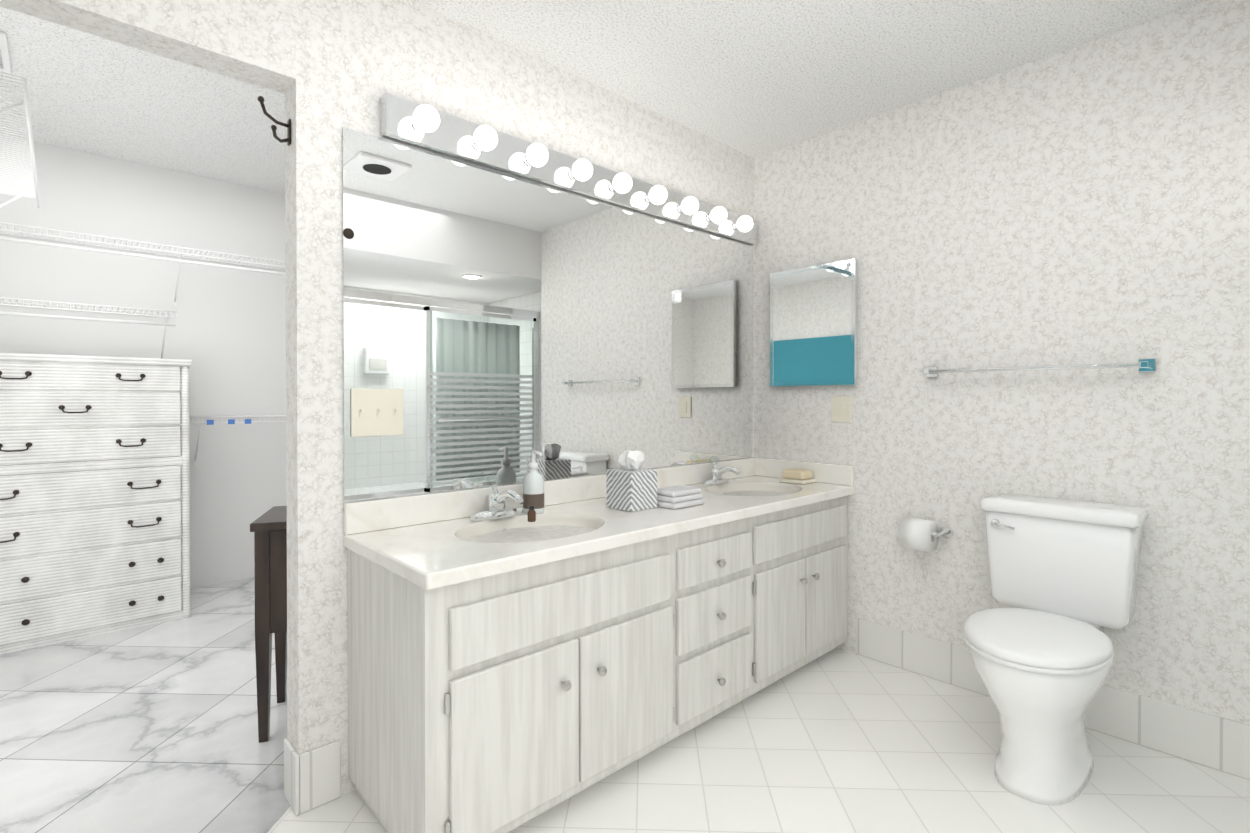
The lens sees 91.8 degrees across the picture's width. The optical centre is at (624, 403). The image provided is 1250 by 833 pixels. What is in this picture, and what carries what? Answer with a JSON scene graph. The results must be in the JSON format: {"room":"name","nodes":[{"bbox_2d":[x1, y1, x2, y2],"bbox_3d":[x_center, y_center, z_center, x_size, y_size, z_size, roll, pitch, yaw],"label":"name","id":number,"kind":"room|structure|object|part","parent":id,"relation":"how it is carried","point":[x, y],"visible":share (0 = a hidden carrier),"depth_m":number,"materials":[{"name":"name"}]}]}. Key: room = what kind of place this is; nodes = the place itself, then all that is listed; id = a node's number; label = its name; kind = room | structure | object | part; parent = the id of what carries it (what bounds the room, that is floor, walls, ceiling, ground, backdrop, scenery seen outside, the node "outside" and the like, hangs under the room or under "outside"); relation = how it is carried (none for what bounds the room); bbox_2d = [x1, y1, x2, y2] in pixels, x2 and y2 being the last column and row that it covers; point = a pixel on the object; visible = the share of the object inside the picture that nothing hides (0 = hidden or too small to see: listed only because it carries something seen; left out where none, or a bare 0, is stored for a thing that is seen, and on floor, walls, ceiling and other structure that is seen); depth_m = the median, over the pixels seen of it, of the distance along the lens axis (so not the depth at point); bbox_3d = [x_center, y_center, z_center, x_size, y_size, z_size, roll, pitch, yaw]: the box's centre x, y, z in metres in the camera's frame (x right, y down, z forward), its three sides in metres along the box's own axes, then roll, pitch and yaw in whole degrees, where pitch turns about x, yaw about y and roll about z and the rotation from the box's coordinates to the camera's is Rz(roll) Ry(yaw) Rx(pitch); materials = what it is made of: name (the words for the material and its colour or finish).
{"room":"bathroom","nodes":[
{"label":"bathroom","id":0,"kind":"room"},
{"bbox_2d":[0,6,284,192],"bbox_3d":[-1.757,-1.506,3.095,3.240,0.080,2.800,0,1,-43],"label":"ceiling","id":1,"kind":"structure","parent":0,"point":[91,93],"depth_m":3.00,"materials":[{"name":"white paint"}]},
{"bbox_2d":[0,31,11,72],"bbox_3d":[-2.669,-1.451,2.424,0.290,0.019,0.380,0,1,-43],"label":"ceiling vent","id":2,"kind":"object","parent":1,"relation":"in","point":[5,63],"visible":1,"depth_m":2.52,"materials":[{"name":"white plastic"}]},
{"bbox_2d":[0,135,286,587],"bbox_3d":[-0.810,-0.129,2.087,3.240,2.660,0.020,0,1,-43],"label":"wall","id":3,"kind":"structure","parent":0,"point":[226,334],"depth_m":1.67,"materials":[{"name":"white paint"}]},
{"bbox_2d":[0,72,39,207],"bbox_3d":[-2.381,-0.616,2.015,0.602,0.605,1.403,0,1,-43],"label":"wire shelf","id":4,"kind":"object","parent":3,"relation":"attached to","point":[28,127],"visible":1,"depth_m":2.15,"materials":[{"name":"white metal"}]},
{"bbox_2d":[0,297,176,358],"bbox_3d":[-3.189,-0.388,3.310,1.168,0.320,0.302,0,1,-43],"label":"wire shelf","id":5,"kind":"object","parent":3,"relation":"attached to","point":[165,324],"visible":1,"depth_m":3.37,"materials":[{"name":"white metal"}]},
{"bbox_2d":[0,222,285,305],"bbox_3d":[-2.524,-0.777,3.925,2.983,0.320,0.302,0,1,-43],"label":"wire shelf","id":6,"kind":"object","parent":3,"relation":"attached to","point":[179,260],"visible":0.6,"depth_m":3.54,"materials":[{"name":"white metal"}]},
{"bbox_2d":[189,414,285,464],"bbox_3d":[-2.070,0.234,4.355,1.743,0.320,0.302,0,1,-43],"label":"wire shelf","id":7,"kind":"object","parent":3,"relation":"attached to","point":[222,417],"visible":0.23,"depth_m":3.85,"materials":[{"name":"white metal"}]},
{"bbox_2d":[207,420,213,424],"bbox_3d":[-2.537,0.114,3.707,0.035,0.030,0.006,0,1,-43],"label":"tag","id":8,"kind":"object","parent":7,"relation":"attached to","point":[209,422],"depth_m":3.71,"materials":[{"name":"blue plastic"}]},
{"bbox_2d":[228,419,234,423],"bbox_3d":[-2.456,0.114,3.782,0.035,0.030,0.006,0,1,-43],"label":"tag","id":9,"kind":"object","parent":7,"relation":"attached to","point":[230,421],"depth_m":3.78,"materials":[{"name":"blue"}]},
{"bbox_2d":[245,419,250,423],"bbox_3d":[-2.391,0.113,3.843,0.035,0.030,0.006,0,1,-43],"label":"tag","id":10,"kind":"object","parent":7,"relation":"attached to","point":[247,421],"depth_m":3.84,"materials":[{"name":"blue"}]},
{"bbox_2d":[0,0,753,794],"bbox_3d":[-0.597,-0.066,2.190,3.690,2.533,0.120,0,1,-43],"label":"wall","id":11,"kind":"structure","parent":0,"point":[330,68],"depth_m":1.84,"materials":[{"name":"paint"}]},
{"bbox_2d":[257,96,290,145],"bbox_3d":[-1.031,-0.831,1.780,0.085,0.120,0.024,0,1,-43],"label":"coat hook","id":12,"kind":"object","parent":11,"relation":"attached to","point":[274,127],"visible":1,"depth_m":1.78,"materials":[{"name":"brown metal"}]},
{"bbox_2d":[342,127,752,501],"bbox_3d":[-0.078,-0.276,2.571,2.128,1.146,0.025,0,1,-43],"label":"mirror","id":13,"kind":"object","parent":11,"relation":"attached to","point":[501,324],"visible":1,"depth_m":2.28,"materials":[{"name":"silver metal"}]},
{"bbox_2d":[381,92,756,244],"bbox_3d":[0.000,-0.919,2.562,2.000,0.130,0.138,0,1,-43],"label":"light bar","id":14,"kind":"object","parent":11,"relation":"attached to","point":[415,124],"visible":1,"depth_m":2.32,"materials":[{"name":"silver metal"}]},
{"bbox_2d":[0,577,1249,832],"bbox_3d":[-0.257,1.230,2.127,4.050,0.061,6.450,0,1,-43],"label":"floor","id":15,"kind":"structure","parent":0,"point":[837,740],"depth_m":2.02,"materials":[{"name":"tile"}]},
{"bbox_2d":[0,353,191,653],"bbox_3d":[-2.956,0.474,3.257,0.965,1.437,0.600,0,1,-43],"label":"dresser","id":16,"kind":"object","parent":15,"relation":"on","point":[95,489],"visible":1,"depth_m":3.10,"materials":[{"name":"white wood"}]},
{"bbox_2d":[250,506,286,742],"bbox_3d":[-1.197,0.808,2.347,0.366,0.782,0.364,0,0,-19],"label":"side table","id":17,"kind":"object","parent":15,"relation":"on","point":[268,528],"visible":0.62,"depth_m":2.15,"materials":[{"name":"brown wood"}]},
{"bbox_2d":[344,457,854,832],"bbox_3d":[0.122,0.721,2.376,2.146,0.956,0.592,0,1,-43],"label":"bathroom vanity","id":18,"kind":"object","parent":15,"relation":"on","point":[511,668],"visible":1,"depth_m":1.84,"materials":[{"name":"white wood"}]},
{"bbox_2d":[344,475,854,589],"bbox_3d":[0.119,0.486,2.379,2.146,0.177,0.581,0,1,-43],"label":"countertop","id":19,"kind":"structure","parent":18,"relation":"on","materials":[{"name":"beige stone"}]},
{"bbox_2d":[528,506,535,521],"bbox_3d":[-0.316,0.372,2.052,0.028,0.053,0.028,0,1,-43],"label":"bottle","id":20,"kind":"object","parent":19,"relation":"on","point":[531,514],"visible":1,"depth_m":2.04,"materials":[{"name":"brown glass"}]},
{"bbox_2d":[523,450,543,513],"bbox_3d":[-0.331,0.283,2.215,0.079,0.228,0.089,0,1,-43],"label":"soap pump bottle","id":21,"kind":"object","parent":19,"relation":"on","point":[533,487],"visible":0.83,"depth_m":2.19,"materials":[{"name":"white plastic"}]},
{"bbox_2d":[606,450,656,511],"bbox_3d":[0.026,0.288,2.315,0.140,0.217,0.140,0,1,-43],"label":"tissue box cover","id":22,"kind":"object","parent":19,"relation":"on","point":[631,485],"visible":1,"depth_m":2.27,"materials":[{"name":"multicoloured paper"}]},
{"bbox_2d":[657,485,703,508],"bbox_3d":[0.205,0.364,2.373,0.180,0.065,0.130,0,1,-43],"label":"folded hand towel","id":23,"kind":"object","parent":19,"relation":"on","point":[677,497],"visible":0.83,"depth_m":2.32,"materials":[{"name":"white fabric"}]},
{"bbox_2d":[779,468,815,483],"bbox_3d":[0.858,0.360,3.022,0.120,0.062,0.140,0,1,-43],"label":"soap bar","id":24,"kind":"object","parent":19,"relation":"on","point":[797,476],"visible":1,"depth_m":2.98,"materials":[{"name":"beige plastic"}]},
{"bbox_2d":[963,493,1147,805],"bbox_3d":[1.387,0.780,2.023,0.756,0.844,0.466,0,1,-43],"label":"toilet","id":25,"kind":"object","parent":15,"relation":"on","point":[1064,574],"visible":1,"depth_m":1.98,"materials":[{"name":"white ceramic"}]},
{"bbox_3d":[1.393,0.445,2.235,0.020,0.030,0.081,0,1,-43],"label":"lever","id":26,"kind":"part","parent":25,"relation":"part of","materials":[{"name":"silver metal"}]},
{"bbox_3d":[1.304,0.741,1.929,0.506,0.050,0.384,0,1,-43],"label":"seat","id":27,"kind":"part","parent":25,"relation":"part of","materials":[{"name":"white plastic"}]},
{"bbox_3d":[1.580,0.555,2.201,0.229,0.396,0.466,0,1,-43],"label":"tank","id":28,"kind":"part","parent":25,"relation":"part of","materials":[{"name":"white ceramic"}]},
{"bbox_2d":[412,0,1207,157],"bbox_3d":[0.694,-1.364,1.012,3.990,0.080,3.590,0,1,-43],"label":"ceiling","id":29,"kind":"structure","parent":0,"point":[754,78],"depth_m":2.26,"materials":[{"name":"white paint"}]},
{"bbox_2d":[754,0,1249,724],"bbox_3d":[1.548,-0.070,2.724,0.420,2.533,2.020,0,1,-43],"label":"wall","id":30,"kind":"structure","parent":0,"point":[1088,202],"depth_m":2.32,"materials":[{"name":"paint"}]},
{"bbox_2d":[344,457,854,534],"bbox_3d":[0.117,0.348,2.379,2.146,0.096,0.577,0,1,-43],"label":"backsplash","id":31,"kind":"structure","parent":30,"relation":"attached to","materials":[{"name":"beige stone"}]},
{"bbox_2d":[284,617,1249,815],"bbox_3d":[0.517,1.116,1.856,2.284,0.175,2.139,0,1,-43],"label":"baseboard","id":32,"kind":"structure","parent":30,"relation":"attached to","point":[312,778],"depth_m":2.09,"materials":[{"name":"white tile"}]},
{"bbox_2d":[770,259,857,385],"bbox_3d":[0.938,-0.388,3.043,0.035,0.595,0.467,0,1,-43],"label":"medicine cabinet mirror","id":33,"kind":"object","parent":30,"relation":"attached to","point":[813,325],"visible":1,"depth_m":3.01,"materials":[{"name":"silver metal"}]},
{"bbox_2d":[832,396,851,421],"bbox_3d":[1.050,0.026,2.942,0.011,0.127,0.100,0,1,-43],"label":"electrical outlet plate","id":34,"kind":"object","parent":30,"relation":"attached to","point":[841,408],"visible":1,"depth_m":2.94,"materials":[{"name":"beige plastic"}]},
{"bbox_2d":[899,517,952,551],"bbox_3d":[1.279,0.563,2.604,0.143,0.132,0.194,0,1,-43],"label":"toilet paper","id":35,"kind":"object","parent":30,"relation":"attached to","point":[919,534],"visible":1,"depth_m":2.57,"materials":[{"name":"white paper"}]},
{"bbox_2d":[924,358,1155,377],"bbox_3d":[1.556,-0.136,2.354,0.071,0.048,0.760,0,1,-43],"label":"towel rail","id":36,"kind":"object","parent":30,"relation":"attached to","point":[1145,364],"visible":1,"depth_m":2.26,"materials":[{"name":"silver metal"}]}
]}

